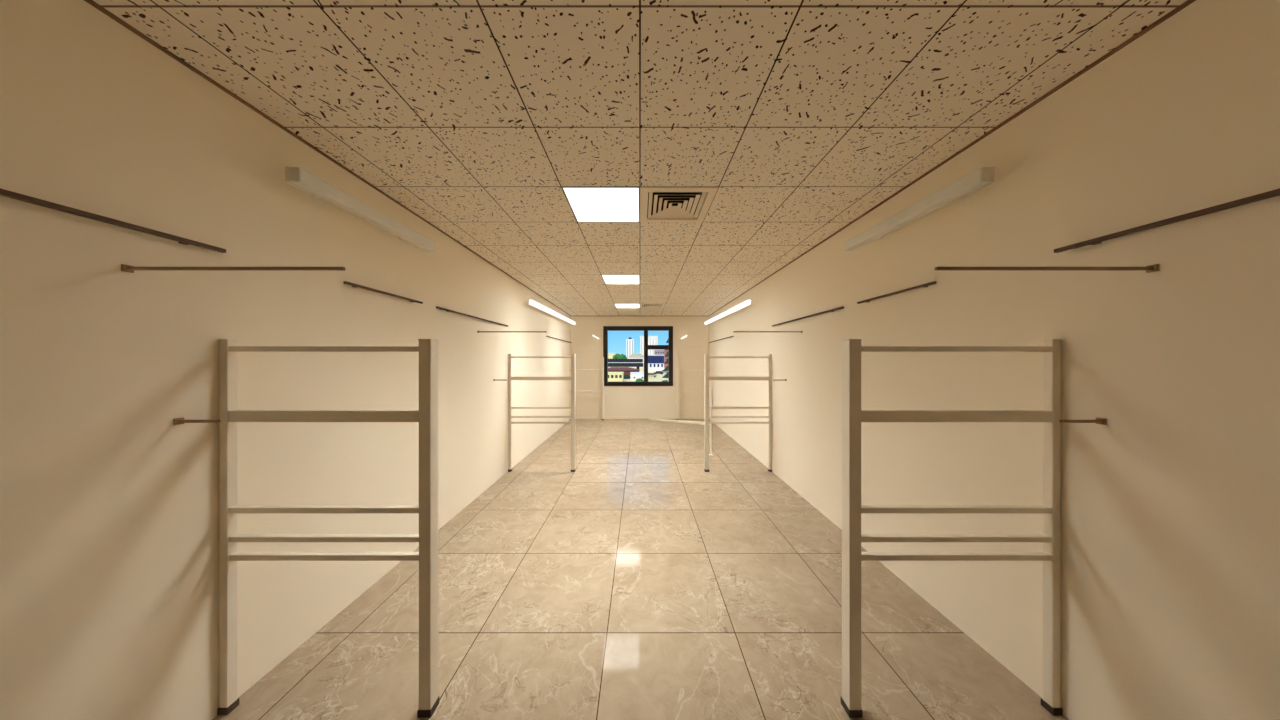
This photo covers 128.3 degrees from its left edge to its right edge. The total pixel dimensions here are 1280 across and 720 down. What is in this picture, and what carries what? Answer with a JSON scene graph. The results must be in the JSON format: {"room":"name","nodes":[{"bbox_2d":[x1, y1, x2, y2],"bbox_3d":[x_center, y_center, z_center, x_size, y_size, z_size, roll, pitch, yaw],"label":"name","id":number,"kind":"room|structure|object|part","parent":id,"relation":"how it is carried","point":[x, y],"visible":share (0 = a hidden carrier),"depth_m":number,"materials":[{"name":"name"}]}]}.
{"room":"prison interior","nodes":[
{"label":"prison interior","id":0,"kind":"room"},
{"bbox_2d":[0,0,570,719],"bbox_3d":[-2.128,-0.038,2.350,0.200,3.477,13.900,0,0,0],"label":"wall","id":1,"kind":"structure","parent":0,"point":[109,507],"depth_m":1.38,"materials":[{"name":"beige paint"}]},
{"bbox_2d":[0,188,225,252],"bbox_3d":[-2.007,-0.528,1.020,0.041,0.020,0.940,0,0,0],"label":"wall rail","id":2,"kind":"object","parent":1,"relation":"attached to","point":[5,193],"visible":1,"depth_m":1.15,"materials":[{"name":"brown metal"}]},
{"bbox_2d":[173,418,219,424],"bbox_3d":[-1.938,0.264,1.360,0.180,0.028,0.028,0,0,0],"label":"wall bar","id":3,"kind":"object","parent":1,"relation":"attached to","point":[176,421],"visible":1,"depth_m":1.35,"materials":[{"name":"brown metal"}]},
{"bbox_3d":[-2.023,0.264,1.360,0.010,0.028,0.028,0,0,0],"label":"wall plate","id":4,"kind":"part","parent":3,"relation":"part of","materials":[{"name":"brown metal"}]},
{"bbox_2d":[121,264,344,272],"bbox_3d":[-1.598,-0.365,1.224,0.860,0.028,0.028,0,0,0],"label":"wall bar","id":5,"kind":"object","parent":1,"relation":"attached to","point":[126,268],"visible":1,"depth_m":1.22,"materials":[{"name":"brown metal"}]},
{"bbox_3d":[-2.023,-0.365,1.224,0.010,0.028,0.028,0,0,0],"label":"wall plate","id":6,"kind":"part","parent":5,"relation":"part of","materials":[{"name":"brown metal"}]},
{"bbox_2d":[84,0,570,315],"bbox_3d":[-2.021,-1.321,2.350,0.014,0.012,13.500,0,0,0],"label":"trim","id":7,"kind":"structure","parent":1,"relation":"attached to","point":[91,2],"depth_m":1.59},
{"bbox_2d":[285,167,435,250],"bbox_3d":[-1.948,-1.038,2.270,0.160,0.110,1.142,0,0,0],"label":"wall lamp","id":8,"kind":"object","parent":1,"relation":"attached to","point":[298,177],"visible":1,"depth_m":2.02,"materials":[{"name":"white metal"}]},
{"bbox_2d":[344,281,422,303],"bbox_3d":[-2.007,-0.532,2.470,0.041,0.020,0.740,0,0,0],"label":"wall rail","id":9,"kind":"object","parent":1,"relation":"attached to","point":[345,282],"visible":1,"depth_m":2.37,"materials":[{"name":"brown metal"}]},
{"bbox_2d":[436,306,507,326],"bbox_3d":[-2.007,-0.528,3.865,0.041,0.020,1.630,0,0,0],"label":"wall rail","id":10,"kind":"object","parent":1,"relation":"attached to","point":[437,307],"visible":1,"depth_m":3.57,"materials":[{"name":"brown metal"}]},
{"bbox_2d":[477,331,546,332],"bbox_3d":[-1.598,-0.365,3.880,0.860,0.028,0.028,0,0,0],"label":"wall bar","id":11,"kind":"object","parent":1,"relation":"attached to","point":[477,331],"visible":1,"depth_m":3.87,"materials":[{"name":"brown metal"}]},
{"bbox_2d":[528,300,575,324],"bbox_3d":[-1.948,-1.058,7.190,0.160,0.150,3.621,0,0,0],"label":"wall lamp","id":12,"kind":"object","parent":1,"relation":"attached to","point":[533,303],"visible":1,"depth_m":6.40,"materials":[{"name":"white plastic"}]},
{"bbox_2d":[93,0,1186,315],"bbox_3d":[0.000,-1.327,2.350,4.056,0.001,13.500,0,0,0],"label":"ceiling","id":13,"kind":"structure","parent":0,"point":[804,117],"depth_m":1.57,"materials":[{"name":"tile"}]},
{"bbox_2d":[561,187,639,221],"bbox_3d":[-0.300,-1.360,2.660,0.600,0.074,0.600,0,0,0],"label":"ceiling light","id":14,"kind":"object","parent":13,"relation":"hanging from","point":[587,204],"visible":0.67,"depth_m":2.62,"materials":[{"name":"white plastic"}]},
{"bbox_2d":[601,275,639,283],"bbox_3d":[-0.300,-1.360,5.060,0.600,0.074,0.600,0,0,0],"label":"ceiling light","id":15,"kind":"object","parent":13,"relation":"hanging from","point":[608,279],"visible":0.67,"depth_m":5.06,"materials":[{"name":"white plastic"}]},
{"bbox_2d":[614,304,639,307],"bbox_3d":[-0.300,-1.360,7.460,0.600,0.074,0.600,0,0,0],"label":"ceiling light","id":16,"kind":"object","parent":13,"relation":"hanging from","point":[616,305],"visible":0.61,"depth_m":7.43,"materials":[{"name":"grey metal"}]},
{"bbox_2d":[640,304,665,307],"bbox_3d":[0.300,-1.454,7.460,0.594,0.266,0.594,0,0,0],"label":"ceiling vent","id":17,"kind":"object","parent":13,"relation":"in","point":[641,305],"visible":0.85,"depth_m":7.51,"materials":[{"name":"beige metal"}]},
{"bbox_2d":[640,187,717,222],"bbox_3d":[0.300,-1.454,2.660,0.594,0.266,0.594,0,0,0],"label":"ceiling vent","id":18,"kind":"object","parent":13,"relation":"in","point":[657,204],"visible":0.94,"depth_m":2.74,"materials":[{"name":"beige metal"}]},
{"bbox_2d":[212,419,1067,719],"bbox_3d":[0.000,1.800,2.350,4.456,0.200,13.900,0,0,0],"label":"floor","id":19,"kind":"structure","parent":0,"point":[639,581],"depth_m":2.06,"materials":[{"name":"tile"}]},
{"bbox_2d":[217,339,438,717],"bbox_3d":[-1.512,0.797,1.509,1.031,1.806,0.066,0,0,0],"label":"frame","id":20,"kind":"object","parent":19,"relation":"on","point":[229,414],"visible":1,"depth_m":1.49,"materials":[{"name":"metal"}]},
{"bbox_3d":[-2.003,0.785,1.509,0.040,1.770,0.040,0,0,0],"label":"post","id":21,"kind":"part","parent":20,"relation":"part of","materials":[{"name":"metal"}]},
{"bbox_3d":[-1.520,0.950,1.509,0.927,0.028,0.030,0,0,0],"label":"rail","id":22,"kind":"part","parent":20,"relation":"part of","materials":[{"name":"metal"}]},
{"bbox_3d":[-1.520,0.862,1.509,0.927,0.026,0.030,0,0,0],"label":"rail","id":23,"kind":"part","parent":20,"relation":"part of","materials":[{"name":"metal"}]},
{"bbox_3d":[-1.520,0.722,1.509,0.927,0.028,0.030,0,0,0],"label":"rail","id":24,"kind":"part","parent":20,"relation":"part of","materials":[{"name":"metal"}]},
{"bbox_3d":[-1.520,0.268,1.509,0.927,0.056,0.030,0,0,0],"label":"rail","id":25,"kind":"part","parent":20,"relation":"part of","materials":[{"name":"metal"}]},
{"bbox_3d":[-1.520,-0.058,1.509,0.927,0.026,0.030,0,0,0],"label":"rail","id":26,"kind":"part","parent":20,"relation":"part of","materials":[{"name":"metal"}]},
{"bbox_3d":[-1.029,0.785,1.509,0.058,1.770,0.058,0,0,0],"label":"post","id":27,"kind":"part","parent":20,"relation":"part of","materials":[{"name":"metal"}]},
{"bbox_2d":[508,354,575,471],"bbox_3d":[-1.512,0.797,4.780,1.031,1.806,0.066,0,0,0],"label":"frame","id":28,"kind":"object","parent":19,"relation":"on","point":[510,378],"visible":1,"depth_m":4.76,"materials":[{"name":"metal"}]},
{"bbox_3d":[-2.003,0.785,4.780,0.040,1.770,0.040,0,0,0],"label":"post","id":29,"kind":"part","parent":28,"relation":"part of","materials":[{"name":"metal"}]},
{"bbox_3d":[-1.520,0.950,4.780,0.927,0.028,0.030,0,0,0],"label":"rail","id":30,"kind":"part","parent":28,"relation":"part of","materials":[{"name":"metal"}]},
{"bbox_3d":[-1.520,0.862,4.780,0.927,0.026,0.030,0,0,0],"label":"rail","id":31,"kind":"part","parent":28,"relation":"part of","materials":[{"name":"metal"}]},
{"bbox_3d":[-1.520,0.722,4.780,0.927,0.028,0.030,0,0,0],"label":"rail","id":32,"kind":"part","parent":28,"relation":"part of","materials":[{"name":"metal"}]},
{"bbox_3d":[-1.520,0.268,4.780,0.927,0.056,0.030,0,0,0],"label":"rail","id":33,"kind":"part","parent":28,"relation":"part of","materials":[{"name":"metal"}]},
{"bbox_3d":[-1.520,-0.058,4.780,0.927,0.026,0.030,0,0,0],"label":"rail","id":34,"kind":"part","parent":28,"relation":"part of","materials":[{"name":"metal"}]},
{"bbox_3d":[-1.029,0.785,4.780,0.058,1.770,0.058,0,0,0],"label":"post","id":35,"kind":"part","parent":28,"relation":"part of","materials":[{"name":"metal"}]},
{"bbox_2d":[569,357,603,419],"bbox_3d":[-1.552,0.797,8.930,1.031,1.806,0.066,0,0,0],"label":"frame","id":36,"kind":"object","parent":19,"relation":"on","point":[602,369],"visible":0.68,"depth_m":8.91,"materials":[{"name":"metal"}]},
{"bbox_3d":[-2.043,0.785,8.930,0.040,1.770,0.040,0,0,0],"label":"post","id":37,"kind":"part","parent":36,"relation":"part of","materials":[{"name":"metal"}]},
{"bbox_3d":[-1.560,0.260,8.930,0.927,0.042,0.030,0,0,0],"label":"rail","id":38,"kind":"part","parent":36,"relation":"part of","materials":[{"name":"metal"}]},
{"bbox_3d":[-1.069,0.785,8.930,0.058,1.770,0.058,0,0,0],"label":"post","id":39,"kind":"part","parent":36,"relation":"part of","materials":[{"name":"metal"}]},
{"bbox_2d":[649,418,709,424],"bbox_3d":[1.085,1.683,8.655,1.748,0.035,0.220,0,0,21],"label":"strip","id":40,"kind":"object","parent":19,"relation":"on","point":[679,421],"visible":0.81,"depth_m":8.56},
{"bbox_2d":[676,357,710,419],"bbox_3d":[1.552,0.797,8.930,1.031,1.806,0.066,0,0,0],"label":"frame","id":41,"kind":"object","parent":19,"relation":"on","point":[677,369],"visible":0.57,"depth_m":8.90,"materials":[{"name":"metal"}]},
{"bbox_3d":[1.069,0.785,8.930,0.058,1.770,0.058,0,0,0],"label":"post","id":42,"kind":"part","parent":41,"relation":"part of","materials":[{"name":"metal"}]},
{"bbox_3d":[1.560,0.260,8.930,0.927,0.042,0.030,0,0,0],"label":"rail","id":43,"kind":"part","parent":41,"relation":"part of","materials":[{"name":"metal"}]},
{"bbox_2d":[709,388,712,454],"bbox_3d":[1.280,1.095,5.620,0.070,1.210,0.070,0,0,0],"label":"post","id":44,"kind":"object","parent":19,"relation":"on","point":[710,388],"visible":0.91,"depth_m":5.61,"materials":[{"name":"metal"}]},
{"bbox_3d":[1.280,1.092,5.620,0.028,1.204,0.028,0,0,0],"label":"post","id":45,"kind":"part","parent":44,"relation":"part of","materials":[{"name":"metal"}]},
{"bbox_2d":[704,354,771,471],"bbox_3d":[1.512,0.797,4.780,1.031,1.806,0.066,0,0,0],"label":"frame","id":46,"kind":"object","parent":19,"relation":"on","point":[707,378],"visible":1,"depth_m":4.76,"materials":[{"name":"metal"}]},
{"bbox_3d":[1.029,0.785,4.780,0.058,1.770,0.058,0,0,0],"label":"post","id":47,"kind":"part","parent":46,"relation":"part of","materials":[{"name":"metal"}]},
{"bbox_3d":[1.520,0.950,4.780,0.927,0.028,0.030,0,0,0],"label":"rail","id":48,"kind":"part","parent":46,"relation":"part of","materials":[{"name":"metal"}]},
{"bbox_3d":[1.520,0.862,4.780,0.927,0.026,0.030,0,0,0],"label":"rail","id":49,"kind":"part","parent":46,"relation":"part of","materials":[{"name":"metal"}]},
{"bbox_3d":[1.520,0.722,4.780,0.927,0.028,0.030,0,0,0],"label":"rail","id":50,"kind":"part","parent":46,"relation":"part of","materials":[{"name":"metal"}]},
{"bbox_3d":[1.520,0.268,4.780,0.927,0.056,0.030,0,0,0],"label":"rail","id":51,"kind":"part","parent":46,"relation":"part of","materials":[{"name":"metal"}]},
{"bbox_3d":[1.520,-0.058,4.780,0.927,0.026,0.030,0,0,0],"label":"rail","id":52,"kind":"part","parent":46,"relation":"part of","materials":[{"name":"metal"}]},
{"bbox_3d":[2.003,0.785,4.780,0.040,1.770,0.040,0,0,0],"label":"post","id":53,"kind":"part","parent":46,"relation":"part of","materials":[{"name":"metal"}]},
{"bbox_2d":[841,339,1062,717],"bbox_3d":[1.512,0.797,1.509,1.031,1.806,0.066,0,0,0],"label":"frame","id":54,"kind":"object","parent":19,"relation":"on","point":[852,414],"visible":1,"depth_m":1.49,"materials":[{"name":"metal"}]},
{"bbox_3d":[1.029,0.785,1.509,0.058,1.770,0.058,0,0,0],"label":"post","id":55,"kind":"part","parent":54,"relation":"part of","materials":[{"name":"metal"}]},
{"bbox_3d":[1.520,0.950,1.509,0.927,0.028,0.030,0,0,0],"label":"rail","id":56,"kind":"part","parent":54,"relation":"part of","materials":[{"name":"metal"}]},
{"bbox_3d":[1.520,0.862,1.509,0.927,0.026,0.030,0,0,0],"label":"rail","id":57,"kind":"part","parent":54,"relation":"part of","materials":[{"name":"metal"}]},
{"bbox_3d":[1.520,0.722,1.509,0.927,0.028,0.030,0,0,0],"label":"rail","id":58,"kind":"part","parent":54,"relation":"part of","materials":[{"name":"metal"}]},
{"bbox_3d":[1.520,0.268,1.509,0.927,0.056,0.030,0,0,0],"label":"rail","id":59,"kind":"part","parent":54,"relation":"part of","materials":[{"name":"metal"}]},
{"bbox_3d":[1.520,-0.058,1.509,0.927,0.026,0.030,0,0,0],"label":"rail","id":60,"kind":"part","parent":54,"relation":"part of","materials":[{"name":"metal"}]},
{"bbox_3d":[2.003,0.785,1.509,0.040,1.770,0.040,0,0,0],"label":"post","id":61,"kind":"part","parent":54,"relation":"part of","materials":[{"name":"metal"}]},
{"bbox_2d":[571,316,708,418],"bbox_3d":[0.000,-0.038,9.200,4.056,3.477,0.200,0,0,0],"label":"wall","id":62,"kind":"structure","parent":0,"point":[620,402],"depth_m":9.10,"materials":[{"name":"beige paint"}]},
{"bbox_2d":[603,326,672,385],"bbox_3d":[-0.054,-0.144,9.145,2.046,1.755,0.130,0,0,0],"label":"window","id":63,"kind":"structure","parent":62,"relation":"in","point":[669,347],"depth_m":9.08,"materials":[{"name":"black metal"}]},
{"bbox_2d":[709,0,1279,719],"bbox_3d":[2.128,-0.038,2.350,0.200,3.477,13.900,0,0,0],"label":"wall","id":64,"kind":"structure","parent":0,"point":[1170,507],"depth_m":1.39,"materials":[{"name":"beige paint"}]},
{"bbox_2d":[704,300,751,324],"bbox_3d":[1.948,-1.058,7.190,0.160,0.150,3.621,0,0,0],"label":"wall lamp","id":65,"kind":"object","parent":64,"relation":"attached to","point":[746,303],"visible":1,"depth_m":6.40,"materials":[{"name":"white plastic"}]},
{"bbox_2d":[733,331,802,332],"bbox_3d":[1.598,-0.365,3.880,0.860,0.028,0.028,0,0,0],"label":"wall bar","id":66,"kind":"object","parent":64,"relation":"attached to","point":[733,331],"visible":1,"depth_m":3.87,"materials":[{"name":"brown metal"}]},
{"bbox_2d":[772,306,843,326],"bbox_3d":[2.007,-0.528,3.865,0.041,0.020,1.630,0,0,0],"label":"wall rail","id":67,"kind":"object","parent":64,"relation":"attached to","point":[842,307],"visible":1,"depth_m":3.57,"materials":[{"name":"brown metal"}]},
{"bbox_2d":[857,281,935,303],"bbox_3d":[2.007,-0.532,2.470,0.041,0.020,0.740,0,0,0],"label":"wall rail","id":68,"kind":"object","parent":64,"relation":"attached to","point":[933,282],"visible":1,"depth_m":2.37,"materials":[{"name":"brown metal"}]},
{"bbox_2d":[844,167,994,250],"bbox_3d":[1.948,-1.038,2.270,0.160,0.110,1.142,0,0,0],"label":"wall lamp","id":69,"kind":"object","parent":64,"relation":"attached to","point":[981,177],"visible":1,"depth_m":2.02,"materials":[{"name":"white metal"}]},
{"bbox_2d":[709,0,1195,315],"bbox_3d":[2.021,-1.321,2.350,0.014,0.012,13.500,0,0,0],"label":"trim","id":70,"kind":"structure","parent":64,"relation":"attached to","point":[1188,2],"depth_m":1.59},
{"bbox_2d":[935,264,1158,272],"bbox_3d":[1.598,-0.365,1.224,0.860,0.028,0.028,0,0,0],"label":"wall bar","id":71,"kind":"object","parent":64,"relation":"attached to","point":[1151,268],"visible":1,"depth_m":1.22,"materials":[{"name":"brown metal"}]},
{"bbox_3d":[2.023,-0.365,1.224,0.010,0.028,0.028,0,0,0],"label":"wall plate","id":72,"kind":"part","parent":71,"relation":"part of","materials":[{"name":"brown metal"}]},
{"bbox_2d":[1060,418,1106,424],"bbox_3d":[1.938,0.264,1.360,0.180,0.028,0.028,0,0,0],"label":"wall bar","id":73,"kind":"object","parent":64,"relation":"attached to","point":[1103,421],"visible":1,"depth_m":1.35,"materials":[{"name":"brown metal"}]},
{"bbox_3d":[2.023,0.264,1.360,0.010,0.028,0.028,0,0,0],"label":"wall plate","id":74,"kind":"part","parent":73,"relation":"part of","materials":[{"name":"brown metal"}]},
{"bbox_2d":[1054,188,1279,252],"bbox_3d":[2.007,-0.528,1.020,0.041,0.020,0.940,0,0,0],"label":"wall rail","id":75,"kind":"object","parent":64,"relation":"attached to","point":[1273,193],"visible":1,"depth_m":1.15,"materials":[{"name":"brown metal"}]},
{"label":"outside","id":76,"kind":"structure","parent":0,"visible":0},
{"bbox_2d":[608,367,667,381],"bbox_3d":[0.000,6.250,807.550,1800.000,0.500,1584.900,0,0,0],"label":"ground","id":77,"kind":"structure","parent":76,"point":[658,378],"depth_m":106.30,"materials":[{"name":"beige concrete"}]},
{"bbox_2d":[608,353,616,358],"bbox_3d":[-37.387,-1.958,387.500,16.573,15.917,15.637,0,0,0],"label":"apartment block","id":78,"kind":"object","parent":77,"relation":"on","point":[610,355],"visible":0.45,"depth_m":379.99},
{"bbox_2d":[608,372,623,381],"bbox_3d":[-7.461,4.670,93.000,5.012,2.661,6.193,0,0,0],"label":"house","id":79,"kind":"structure","parent":77,"relation":"on","point":[612,376],"depth_m":89.99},
{"bbox_2d":[618,354,626,358],"bbox_3d":[-17.910,-0.902,320.252,9.785,13.804,10.242,0,0,0],"label":"broadleaf tree","id":80,"kind":"object","parent":77,"relation":"on","point":[622,356],"visible":0.67,"depth_m":316.99,"materials":[{"name":"green plant"}]},
{"bbox_2d":[608,367,639,374],"bbox_3d":[-8.702,4.342,136.000,17.437,3.316,13.292,0,0,0],"label":"house","id":81,"kind":"structure","parent":77,"relation":"on","point":[626,370],"depth_m":131.32,"materials":[{"name":"red tile"}]},
{"bbox_2d":[608,359,642,368],"bbox_3d":[-40.200,2.468,153.350,83.600,7.064,7.300,0,0,0],"label":"overpass","id":82,"kind":"object","parent":77,"relation":"on","point":[637,363],"visible":0.19,"depth_m":150.01,"materials":[{"name":"concrete"}]},
{"bbox_2d":[626,337,633,358],"bbox_3d":[-12.903,-12.365,404.500,10.199,36.729,9.392,0,0,0],"label":"tower block","id":83,"kind":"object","parent":77,"relation":"on","point":[629,342],"visible":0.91,"depth_m":399.98,"materials":[{"name":"concrete"}]},
{"bbox_2d":[628,354,643,366],"bbox_3d":[-3.145,-0.735,310.000,17.245,13.471,21.277,0,0,0],"label":"hall","id":84,"kind":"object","parent":77,"relation":"on","point":[633,356],"visible":0.48,"depth_m":300.01,"materials":[{"name":"grey concrete"}]},
{"bbox_2d":[630,372,643,380],"bbox_3d":[-0.460,4.796,98.000,5.099,2.408,6.196,0,0,0],"label":"house","id":85,"kind":"structure","parent":77,"relation":"on","point":[633,375],"depth_m":95.00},
{"bbox_2d":[640,336,657,355],"bbox_3d":[12.276,-14.421,438.000,24.957,40.842,16.960,0,0,0],"label":"tower block","id":86,"kind":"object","parent":77,"relation":"on","point":[652,340],"visible":0.44,"depth_m":429.95,"materials":[{"name":"white concrete"}]},
{"bbox_2d":[648,355,663,371],"bbox_3d":[7.952,1.281,177.000,10.836,9.438,14.417,0,0,0],"label":"building","id":87,"kind":"structure","parent":77,"relation":"on","point":[655,362],"depth_m":169.94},
{"bbox_2d":[654,350,663,354],"bbox_3d":[20.323,-2.255,307.000,12.077,16.510,14.465,0,0,0],"label":"office block","id":88,"kind":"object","parent":77,"relation":"on","point":[656,352],"visible":0.35,"depth_m":300.01,"materials":[{"name":"concrete"}]},
{"bbox_2d":[662,340,667,377],"bbox_3d":[5.806,0.640,60.000,3.138,10.719,3.300,0,0,0],"label":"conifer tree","id":89,"kind":"object","parent":77,"relation":"on","point":[666,355],"visible":0.11,"depth_m":59.42,"materials":[{"name":"green plant"}]},
{"bbox_2d":[664,350,667,368],"bbox_3d":[19.806,-0.715,204.000,7.112,13.431,8.274,0,0,0],"label":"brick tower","id":90,"kind":"structure","parent":77,"relation":"on","point":[665,351],"depth_m":200.00,"materials":[{"name":"red brick"}]}
]}

